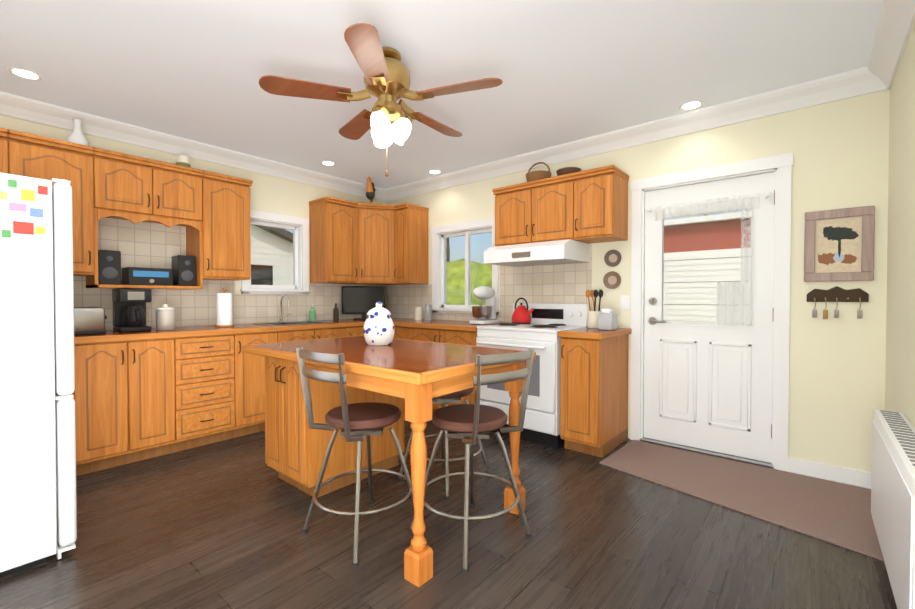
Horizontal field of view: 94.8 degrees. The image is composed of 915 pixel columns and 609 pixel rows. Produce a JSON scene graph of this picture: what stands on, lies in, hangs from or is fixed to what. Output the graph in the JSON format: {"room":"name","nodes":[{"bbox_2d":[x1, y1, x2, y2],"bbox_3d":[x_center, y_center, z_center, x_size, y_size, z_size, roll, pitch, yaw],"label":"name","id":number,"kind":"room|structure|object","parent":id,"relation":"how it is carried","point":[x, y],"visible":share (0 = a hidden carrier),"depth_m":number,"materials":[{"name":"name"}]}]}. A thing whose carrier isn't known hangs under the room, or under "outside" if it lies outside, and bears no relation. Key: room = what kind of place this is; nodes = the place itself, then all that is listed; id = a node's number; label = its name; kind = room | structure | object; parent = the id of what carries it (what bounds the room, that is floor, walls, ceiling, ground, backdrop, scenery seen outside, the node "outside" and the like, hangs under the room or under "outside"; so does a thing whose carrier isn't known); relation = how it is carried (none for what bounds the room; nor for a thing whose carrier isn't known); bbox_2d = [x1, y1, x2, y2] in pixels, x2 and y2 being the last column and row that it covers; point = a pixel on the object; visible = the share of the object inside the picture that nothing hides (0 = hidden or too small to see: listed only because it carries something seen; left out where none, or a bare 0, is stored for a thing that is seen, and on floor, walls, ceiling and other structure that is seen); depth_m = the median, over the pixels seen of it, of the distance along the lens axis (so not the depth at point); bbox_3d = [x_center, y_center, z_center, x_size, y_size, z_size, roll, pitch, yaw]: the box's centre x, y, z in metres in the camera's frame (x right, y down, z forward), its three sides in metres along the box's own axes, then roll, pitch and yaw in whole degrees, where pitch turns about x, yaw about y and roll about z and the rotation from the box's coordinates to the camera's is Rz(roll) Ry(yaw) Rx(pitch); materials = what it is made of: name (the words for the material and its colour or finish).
{"room":"kitchen","nodes":[
{"label":"kitchen","id":0,"kind":"room"},
{"bbox_2d":[98,250,195,285],"bbox_3d":[-2.449,-0.275,3.328,0.212,0.250,0.630,1,1,40],"label":"system","id":1,"kind":"object","parent":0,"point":[182,272],"visible":0.83,"depth_m":3.25,"materials":[{"name":"black plastic"}]},
{"bbox_2d":[0,115,385,326],"bbox_3d":[-2.429,-0.158,3.767,0.140,2.530,4.785,1,1,40],"label":"wall","id":2,"kind":"structure","parent":0,"point":[273,194],"depth_m":4.15,"materials":[{"name":"yellow paint"}]},
{"bbox_2d":[0,128,11,173],"bbox_3d":[-3.138,-0.635,2.524,0.350,0.862,0.600,1,1,40],"label":"upper cabinet","id":3,"kind":"object","parent":2,"relation":"attached to","point":[5,137],"depth_m":2.63,"materials":[{"name":"brown wood"}]},
{"bbox_2d":[12,132,99,279],"bbox_3d":[-2.812,-0.641,2.910,0.350,0.862,0.410,1,1,40],"label":"upper cabinet","id":4,"kind":"object","parent":2,"relation":"attached to","point":[32,156],"depth_m":2.88,"materials":[{"name":"brown wood"}]},
{"bbox_2d":[67,119,88,145],"bbox_3d":[-2.714,-1.208,3.008,0.120,0.215,0.120,1,1,40],"label":"vase","id":5,"kind":"object","parent":4,"relation":"on","point":[76,136],"visible":0.67,"depth_m":2.98,"materials":[{"name":"white ceramic"}]},
{"bbox_2d":[96,148,207,227],"bbox_3d":[-2.458,-0.878,3.328,0.350,0.402,0.690,1,1,40],"label":"upper cabinet","id":6,"kind":"object","parent":2,"relation":"attached to","point":[133,189],"depth_m":3.20,"materials":[{"name":"brown wood"}]},
{"bbox_2d":[171,155,190,166],"bbox_3d":[-2.301,-1.171,3.499,0.107,0.125,0.144,1,1,40],"label":"pitcher","id":7,"kind":"object","parent":6,"relation":"on","point":[182,160],"visible":0.65,"depth_m":3.47,"materials":[{"name":"beige ceramic"}]},
{"bbox_2d":[0,91,383,199],"bbox_3d":[-2.334,-1.360,3.672,0.104,0.125,4.290,1,1,40],"label":"crown molding","id":8,"kind":"structure","parent":2,"relation":"attached to","point":[11,105],"depth_m":3.51,"materials":[{"name":"white wood"}]},
{"bbox_2d":[186,172,251,280],"bbox_3d":[-2.111,-0.654,3.744,0.350,0.862,0.390,1,1,40],"label":"upper cabinet","id":9,"kind":"object","parent":2,"relation":"attached to","point":[221,247],"depth_m":3.61,"materials":[{"name":"brown wood"}]},
{"bbox_2d":[73,218,384,329],"bbox_3d":[-2.195,-0.249,3.928,0.005,0.874,3.954,1,1,40],"label":"tile backsplash","id":10,"kind":"structure","parent":2,"relation":"attached to","point":[147,245],"depth_m":3.66,"materials":[{"name":"beige tile"}]},
{"bbox_2d":[240,210,310,293],"bbox_3d":[-1.898,-0.519,4.358,0.185,0.817,0.730,1,1,40],"label":"window","id":11,"kind":"structure","parent":2,"relation":"in","point":[300,268],"depth_m":4.46,"materials":[{"name":"white plastic"}]},
{"bbox_2d":[309,196,355,283],"bbox_3d":[-1.361,-0.668,4.635,0.350,0.862,0.379,1,1,40],"label":"upper cabinet","id":12,"kind":"object","parent":2,"relation":"attached to","point":[351,242],"depth_m":4.50,"materials":[{"name":"brown wood"}]},
{"bbox_2d":[356,203,399,284],"bbox_3d":[-0.933,-0.673,4.979,0.562,0.862,0.698,1,1,40],"label":"upper cabinet","id":13,"kind":"object","parent":2,"relation":"attached to","point":[375,223],"depth_m":4.73,"materials":[{"name":"brown wood"}]},
{"bbox_2d":[366,177,375,202],"bbox_3d":[-1.002,-1.310,4.925,0.297,0.359,0.328,1,1,40],"label":"rooster","id":14,"kind":"object","parent":13,"relation":"on","point":[370,192],"visible":0.79,"depth_m":4.79,"materials":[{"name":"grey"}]},
{"bbox_2d":[0,0,883,188],"bbox_3d":[-0.631,-1.440,2.235,4.838,0.080,4.785,1,1,40],"label":"ceiling","id":15,"kind":"structure","parent":0,"point":[566,71],"depth_m":2.44,"materials":[{"name":"white paint"}]},
{"bbox_2d":[7,67,42,80],"bbox_3d":[-2.634,-1.403,2.564,0.155,0.004,0.155,0,1,1],"label":"recessed light","id":16,"kind":"object","parent":15,"relation":"in","point":[34,76],"depth_m":2.56,"materials":[{"name":"white"}]},
{"bbox_2d":[320,161,335,165],"bbox_3d":[-1.312,-1.429,4.268,0.155,0.004,0.155,1,1,31],"label":"recessed light","id":17,"kind":"object","parent":15,"relation":"in","point":[327,163],"depth_m":4.27,"materials":[{"name":"white glass"}]},
{"bbox_2d":[259,23,502,176],"bbox_3d":[-0.371,-1.055,2.408,1.260,0.695,1.223,1,1,40],"label":"ceiling fan","id":18,"kind":"object","parent":15,"relation":"hanging from","point":[385,71],"visible":1,"depth_m":2.27,"materials":[{"name":"brown wood"}]},
{"bbox_2d":[428,170,441,173],"bbox_3d":[-0.243,-1.434,4.559,0.155,0.004,0.155,1,1,31],"label":"recessed light","id":19,"kind":"object","parent":15,"relation":"in","point":[430,171],"depth_m":4.55,"materials":[{"name":"white"}]},
{"bbox_2d":[679,100,703,110],"bbox_3d":[1.660,-1.409,2.985,0.155,0.004,0.155,0,1,1],"label":"recessed light","id":20,"kind":"object","parent":15,"relation":"in","point":[691,105],"depth_m":2.98,"materials":[{"name":"white"}]},
{"bbox_2d":[0,408,896,608],"bbox_3d":[-0.631,1.170,2.276,4.838,0.080,4.785,1,1,40],"label":"floor","id":21,"kind":"structure","parent":0,"point":[218,525],"depth_m":1.97,"materials":[{"name":"brown wood"}]},
{"bbox_2d":[0,172,76,576],"bbox_3d":[-2.246,0.288,1.860,0.746,1.696,0.800,1,1,40],"label":"fridge","id":22,"kind":"object","parent":21,"relation":"on","point":[38,507],"visible":1,"depth_m":1.81,"materials":[{"name":"white painted metal"}]},
{"bbox_2d":[72,343,79,475],"bbox_3d":[-2.814,0.686,2.717,0.636,0.875,0.420,1,1,40],"label":"base cabinet","id":23,"kind":"object","parent":21,"relation":"on","point":[74,394],"depth_m":2.69,"materials":[{"name":"brown wood"}]},
{"bbox_2d":[76,335,179,474],"bbox_3d":[-2.498,0.680,3.092,0.636,0.875,0.560,1,1,40],"label":"base cabinet","id":24,"kind":"object","parent":21,"relation":"on","point":[144,395],"depth_m":2.89,"materials":[{"name":"brown wood"}]},
{"bbox_2d":[74,319,365,342],"bbox_3d":[-1.949,0.214,3.728,0.638,0.045,3.953,1,1,40],"label":"countertop","id":25,"kind":"structure","parent":24,"relation":"on","point":[211,329],"depth_m":3.45,"materials":[{"name":"brown wood"}]},
{"bbox_2d":[74,307,106,335],"bbox_3d":[-2.574,0.111,2.868,0.164,0.187,0.285,1,1,40],"label":"toaster","id":26,"kind":"object","parent":25,"relation":"on","point":[89,320],"visible":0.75,"depth_m":2.85,"materials":[{"name":"silver metal"}]},
{"bbox_2d":[112,289,151,331],"bbox_3d":[-2.441,0.042,3.164,0.266,0.315,0.196,1,1,40],"label":"coffee maker","id":27,"kind":"object","parent":25,"relation":"on","point":[129,310],"visible":1,"depth_m":3.11,"materials":[{"name":"black plastic"}]},
{"bbox_2d":[155,304,174,329],"bbox_3d":[-2.278,0.097,3.282,0.124,0.203,0.124,1,1,40],"label":"canister","id":28,"kind":"object","parent":25,"relation":"on","point":[165,316],"visible":1,"depth_m":3.24,"materials":[{"name":"white ceramic"}]},
{"bbox_2d":[215,288,233,326],"bbox_3d":[-2.031,0.022,3.668,0.150,0.339,0.150,1,1,40],"label":"paper towel","id":29,"kind":"object","parent":25,"relation":"on","point":[224,315],"visible":0.98,"depth_m":3.62,"materials":[{"name":"white paper"}]},
{"bbox_2d":[280,295,290,322],"bbox_3d":[-1.723,0.041,4.266,0.188,0.285,0.130,1,1,40],"label":"faucet","id":30,"kind":"object","parent":25,"relation":"on","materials":[{"name":"silver metal"}]},
{"bbox_2d":[268,320,331,341],"bbox_3d":[-1.609,0.270,4.127,0.440,0.179,0.579,1,1,40],"label":"sink","id":31,"kind":"object","parent":25,"relation":"in","point":[285,336],"depth_m":3.92,"materials":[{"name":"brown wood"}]},
{"bbox_2d":[309,304,315,320],"bbox_3d":[-1.567,0.086,4.546,0.064,0.186,0.064,1,1,40],"label":"soap bottle","id":32,"kind":"object","parent":25,"relation":"on","point":[312,314],"visible":0.94,"depth_m":4.52,"materials":[{"name":"green plastic"}]},
{"bbox_2d":[333,303,338,320],"bbox_3d":[-1.342,0.082,4.644,0.060,0.190,0.060,1,1,40],"label":"bottle","id":33,"kind":"object","parent":25,"relation":"on","point":[335,313],"visible":0.96,"depth_m":4.62,"materials":[{"name":"brown glass"}]},
{"bbox_2d":[341,286,385,319],"bbox_3d":[-1.085,-0.019,4.871,0.375,0.385,0.375,1,1,40],"label":"tv monitor","id":34,"kind":"object","parent":25,"relation":"on","point":[363,300],"visible":0.75,"depth_m":4.85,"materials":[{"name":"black plastic"}]},
{"bbox_2d":[180,331,239,450],"bbox_3d":[-2.183,0.674,3.466,0.636,0.875,0.420,1,1,40],"label":"base cabinet","id":35,"kind":"object","parent":21,"relation":"on","point":[209,364],"depth_m":3.28,"materials":[{"name":"brown wood"}]},
{"bbox_2d":[236,331,279,435],"bbox_3d":[-1.932,0.669,3.765,0.636,0.875,0.360,1,1,40],"label":"base cabinet","id":36,"kind":"object","parent":21,"relation":"on","point":[252,366],"depth_m":3.54,"materials":[{"name":"brown wood"}]},
{"bbox_2d":[332,323,363,337],"bbox_3d":[-1.254,0.657,4.570,0.636,0.875,0.507,1,1,40],"label":"base cabinet","id":37,"kind":"object","parent":21,"relation":"on","point":[356,329],"depth_m":4.26,"materials":[{"name":"brown wood"}]},
{"bbox_2d":[296,347,412,566],"bbox_3d":[-0.481,0.669,2.103,0.492,0.927,0.526,1,1,40],"label":"stool","id":38,"kind":"object","parent":21,"relation":"on","point":[355,422],"visible":0.96,"depth_m":2.00,"materials":[{"name":"brushed steel"},{"name":"leather"}]},
{"bbox_2d":[247,351,526,586],"bbox_3d":[-0.452,0.712,2.474,1.467,0.830,0.824,1,1,40],"label":"kitchen island","id":39,"kind":"object","parent":21,"relation":"on","point":[297,451],"depth_m":2.41,"materials":[{"name":"brown wood"}]},
{"bbox_2d":[247,335,522,382],"bbox_3d":[-0.451,0.277,2.467,1.494,0.040,0.854,1,1,40],"label":"island countertop","id":40,"kind":"structure","parent":39,"relation":"on","point":[412,361],"depth_m":2.20,"materials":[{"name":"brown wood"}]},
{"bbox_2d":[363,302,394,344],"bbox_3d":[-0.497,0.117,2.666,0.196,0.270,0.196,1,1,40],"label":"cookie jar","id":41,"kind":"object","parent":40,"relation":"on","point":[378,328],"visible":1,"depth_m":2.60,"materials":[{"name":"white ceramic"}]},
{"bbox_2d":[394,327,403,338],"bbox_3d":[-0.492,0.655,4.676,0.450,0.875,0.637,1,1,40],"label":"base cabinet","id":42,"kind":"object","parent":21,"relation":"on","point":[399,331],"depth_m":4.36,"materials":[{"name":"brown wood"}]},
{"bbox_2d":[404,327,476,413],"bbox_3d":[0.028,0.662,4.239,0.910,0.875,0.637,1,1,40],"label":"base cabinet","id":43,"kind":"object","parent":21,"relation":"on","point":[410,333],"depth_m":3.95,"materials":[{"name":"brown wood"}]},
{"bbox_2d":[392,319,498,330],"bbox_3d":[-0.148,0.204,4.363,1.352,0.045,0.663,1,1,40],"label":"countertop","id":44,"kind":"structure","parent":43,"relation":"on","point":[433,325],"depth_m":4.12,"materials":[{"name":"brown wood"}]},
{"bbox_2d":[414,307,421,319],"bbox_3d":[-0.445,0.100,4.778,0.090,0.150,0.089,1,1,40],"label":"jar","id":45,"kind":"object","parent":44,"relation":"on","point":[418,312],"depth_m":4.74,"materials":[{"name":"beige ceramic"}]},
{"bbox_2d":[425,304,431,319],"bbox_3d":[-0.326,0.086,4.717,0.080,0.180,0.079,1,1,40],"label":"jar","id":46,"kind":"object","parent":44,"relation":"on","point":[428,308],"depth_m":4.68,"materials":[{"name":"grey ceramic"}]},
{"bbox_2d":[470,286,500,324],"bbox_3d":[0.257,0.004,4.057,0.196,0.364,0.318,1,1,40],"label":"stand mixer","id":47,"kind":"object","parent":44,"relation":"on","point":[485,314],"visible":1,"depth_m":3.98,"materials":[{"name":"white"}]},
{"bbox_2d":[398,387,490,498],"bbox_3d":[-0.083,0.820,2.734,0.492,0.606,0.492,1,1,40],"label":"stool","id":48,"kind":"object","parent":21,"relation":"on","point":[453,397],"visible":0.56,"depth_m":2.63,"materials":[{"name":"silver metal"}]},
{"bbox_2d":[409,348,534,572],"bbox_3d":[0.074,0.670,2.064,0.543,0.927,0.503,1,1,40],"label":"stool","id":49,"kind":"object","parent":21,"relation":"on","point":[470,424],"visible":0.98,"depth_m":1.95,"materials":[{"name":"silver metal"}]},
{"bbox_2d":[476,303,588,447],"bbox_3d":[0.641,0.551,3.652,0.766,1.115,0.720,1,1,40],"label":"stove","id":50,"kind":"object","parent":21,"relation":"on","point":[538,333],"visible":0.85,"depth_m":3.36,"materials":[{"name":"white metal"}]},
{"bbox_2d":[511,297,533,322],"bbox_3d":[0.601,0.048,3.845,0.222,0.228,0.180,1,1,40],"label":"kettle","id":51,"kind":"object","parent":50,"relation":"on","point":[521,313],"visible":0.98,"depth_m":3.80,"materials":[{"name":"red metal"}]},
{"bbox_2d":[558,335,628,457],"bbox_3d":[1.093,0.676,3.337,0.300,0.875,0.646,1,1,40],"label":"base cabinet","id":52,"kind":"object","parent":21,"relation":"on","point":[593,369],"depth_m":3.12,"materials":[{"name":"brown wood"}]},
{"bbox_2d":[560,327,631,338],"bbox_3d":[1.097,0.218,3.332,0.320,0.040,0.638,1,1,40],"label":"countertop","id":53,"kind":"structure","parent":52,"relation":"on","point":[604,334],"depth_m":3.14,"materials":[{"name":"brown wood"}]},
{"bbox_2d":[586,290,602,327],"bbox_3d":[1.143,0.036,3.489,0.157,0.318,0.121,1,1,40],"label":"utensil crock","id":54,"kind":"object","parent":53,"relation":"on","point":[592,319],"visible":0.92,"depth_m":3.46,"materials":[{"name":"beige ceramic"}]},
{"bbox_2d":[598,309,616,329],"bbox_3d":[1.180,0.115,3.307,0.110,0.165,0.120,1,1,40],"label":"canister","id":55,"kind":"object","parent":53,"relation":"on","point":[607,319],"visible":1,"depth_m":3.27,"materials":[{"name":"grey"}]},
{"bbox_2d":[600,440,883,560],"bbox_3d":[1.673,1.119,2.627,1.460,0.012,0.920,1,1,40],"label":"doormat","id":56,"kind":"object","parent":21,"relation":"on","point":[837,513],"visible":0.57,"depth_m":2.52,"materials":[{"name":"fabric"}]},
{"bbox_2d":[386,89,889,472],"bbox_3d":[0.864,-0.163,4.032,4.558,2.530,0.140,1,1,40],"label":"wall","id":57,"kind":"structure","parent":0,"point":[839,149],"depth_m":2.73,"materials":[{"name":"yellow paint"}]},
{"bbox_2d":[396,204,428,283],"bbox_3d":[-0.530,-0.672,4.867,0.200,0.862,0.350,1,1,40],"label":"upper cabinet","id":58,"kind":"object","parent":57,"relation":"attached to","point":[411,221],"depth_m":4.76,"materials":[{"name":"brown wood"}]},
{"bbox_2d":[431,218,499,313],"bbox_3d":[0.100,-0.399,4.642,0.950,0.987,0.185,1,1,40],"label":"window","id":59,"kind":"structure","parent":57,"relation":"in","point":[443,233],"depth_m":4.70,"materials":[{"name":"white plastic"}]},
{"bbox_2d":[385,244,591,322],"bbox_3d":[0.135,-0.184,4.549,2.714,0.723,0.005,1,1,40],"label":"tile backsplash","id":60,"kind":"structure","parent":57,"relation":"attached to","point":[558,283],"depth_m":4.12,"materials":[{"name":"beige tile"}]},
{"bbox_2d":[484,239,589,266],"bbox_3d":[0.697,-0.446,3.735,0.780,0.164,0.508,1,1,40],"label":"range hood","id":61,"kind":"object","parent":57,"relation":"attached to","point":[569,251],"visible":1,"depth_m":3.53,"materials":[{"name":"white metal"}]},
{"bbox_2d":[492,165,628,245],"bbox_3d":[0.862,-0.799,3.677,1.124,0.533,0.376,1,1,40],"label":"upper cabinet","id":62,"kind":"object","parent":57,"relation":"attached to","point":[589,206],"visible":1,"depth_m":3.46,"materials":[{"name":"brown wood"}]},
{"bbox_2d":[526,162,550,181],"bbox_3d":[0.726,-1.171,3.773,0.232,0.206,0.230,1,1,40],"label":"basket","id":63,"kind":"object","parent":62,"relation":"on","point":[536,175],"visible":0.6,"depth_m":3.69,"materials":[{"name":"brown wicker"}]},
{"bbox_2d":[556,167,580,175],"bbox_3d":[0.948,-1.113,3.588,0.210,0.096,0.210,1,1,40],"label":"bowl","id":64,"kind":"object","parent":62,"relation":"on","point":[564,171],"visible":0.42,"depth_m":3.50,"materials":[{"name":"brown wood"}]},
{"bbox_2d":[603,271,620,288],"bbox_3d":[1.307,-0.205,3.555,0.150,0.150,0.016,1,1,40],"label":"decorative plate","id":65,"kind":"object","parent":57,"relation":"attached to","point":[612,279],"depth_m":3.55,"materials":[{"name":"brown ceramic"}]},
{"bbox_2d":[604,250,620,266],"bbox_3d":[1.311,-0.390,3.549,0.144,0.144,0.016,1,1,40],"label":"decorative plate","id":66,"kind":"object","parent":57,"relation":"attached to","point":[612,258],"depth_m":3.55,"materials":[{"name":"brown ceramic"}]},
{"bbox_2d":[620,296,629,309],"bbox_3d":[1.389,-0.014,3.493,0.080,0.120,0.011,1,1,40],"label":"switch plate","id":67,"kind":"object","parent":57,"relation":"attached to","point":[624,302],"visible":1,"depth_m":3.49,"materials":[{"name":"white plastic"}]},
{"bbox_2d":[380,67,891,201],"bbox_3d":[0.786,-1.363,3.921,4.758,0.125,0.104,1,1,40],"label":"crown molding","id":68,"kind":"structure","parent":57,"relation":"attached to","point":[848,84],"depth_m":3.21,"materials":[{"name":"white wood"}]},
{"bbox_2d":[644,172,774,462],"bbox_3d":[1.845,0.090,3.149,0.854,2.000,0.106,1,1,40],"label":"door","id":69,"kind":"structure","parent":57,"relation":"in","point":[709,387],"depth_m":3.12,"materials":[{"name":"white wood"}]},
{"bbox_2d":[645,193,771,325],"bbox_3d":[1.825,-0.311,3.128,0.813,0.915,0.064,1,1,40],"label":"curtain","id":70,"kind":"object","parent":69,"relation":"attached to","point":[728,200],"visible":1,"depth_m":2.99,"materials":[{"name":"white fabric"}]},
{"bbox_2d":[630,153,792,471],"bbox_3d":[1.861,0.055,3.177,1.036,2.121,0.170,1,1,40],"label":"door frame","id":71,"kind":"structure","parent":57,"relation":"attached to","point":[781,165],"depth_m":2.92,"materials":[{"name":"white painted wood"}]},
{"bbox_2d":[788,457,870,488],"bbox_3d":[2.371,1.074,2.680,0.430,0.100,0.018,1,1,40],"label":"baseboard","id":72,"kind":"structure","parent":57,"relation":"attached to","point":[853,477],"depth_m":2.66,"materials":[{"name":"white wood"}]},
{"bbox_2d":[807,286,868,318],"bbox_3d":[2.379,-0.011,2.641,0.290,0.210,0.039,1,1,40],"label":"key rack","id":73,"kind":"object","parent":57,"relation":"attached to","point":[837,294],"visible":0.88,"depth_m":2.64,"materials":[{"name":"brown wood"}]},
{"bbox_2d":[804,205,874,281],"bbox_3d":[2.383,-0.371,2.637,0.325,0.450,0.030,1,1,40],"label":"picture frame","id":74,"kind":"object","parent":57,"relation":"attached to","point":[838,244],"visible":1,"depth_m":2.63,"materials":[{"name":"brown wood"}]},
{"bbox_2d":[885,23,914,426],"bbox_3d":[1.167,-0.111,0.744,0.140,2.530,4.785,1,1,40],"label":"wall","id":75,"kind":"structure","parent":0,"point":[900,360],"depth_m":2.10,"materials":[{"name":"yellow paint"}]},
{"bbox_2d":[864,0,914,91],"bbox_3d":[1.075,-1.315,0.805,0.104,0.125,4.290,1,1,40],"label":"crown molding","id":76,"kind":"structure","parent":75,"relation":"attached to","point":[896,21],"depth_m":2.12,"materials":[{"name":"white wood"}]},
{"bbox_2d":[871,409,914,608],"bbox_3d":[1.738,0.789,1.632,0.107,0.542,1.080,1,1,40],"label":"heater","id":77,"kind":"object","parent":75,"relation":"attached to","point":[893,480],"visible":1,"depth_m":1.54,"materials":[{"name":"white metal"}]},
{"label":"outside","id":78,"kind":"structure","parent":0,"visible":0},
{"bbox_3d":[6.475,1.218,14.265,80.000,0.050,70.000,1,1,40],"label":"ground","id":79,"kind":"structure","parent":78,"visible":0},
{"bbox_2d":[251,224,292,285],"bbox_3d":[-8.711,-0.776,11.327,7.100,4.030,8.700,1,1,40],"label":"house","id":80,"kind":"structure","parent":79,"relation":"on","point":[256,231],"depth_m":10.85,"materials":[{"name":"white"}]},
{"bbox_2d":[446,238,449,261],"bbox_3d":[-0.686,-2.567,14.312,1.714,7.522,2.022,1,1,40],"label":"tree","id":81,"kind":"object","parent":79,"relation":"on","point":[448,251],"depth_m":14.04,"materials":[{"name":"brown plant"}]},
{"bbox_2d":[447,259,491,304],"bbox_3d":[-0.646,0.232,10.006,6.460,2.480,2.256,1,1,40],"label":"hedge","id":82,"kind":"object","parent":79,"relation":"on","point":[452,282],"depth_m":8.37,"materials":[{"name":"green plant"}]},
{"bbox_2d":[663,211,750,324],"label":"window","id":83,"kind":"structure","parent":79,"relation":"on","point":[682,303],"depth_m":11.41,"materials":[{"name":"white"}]}
]}

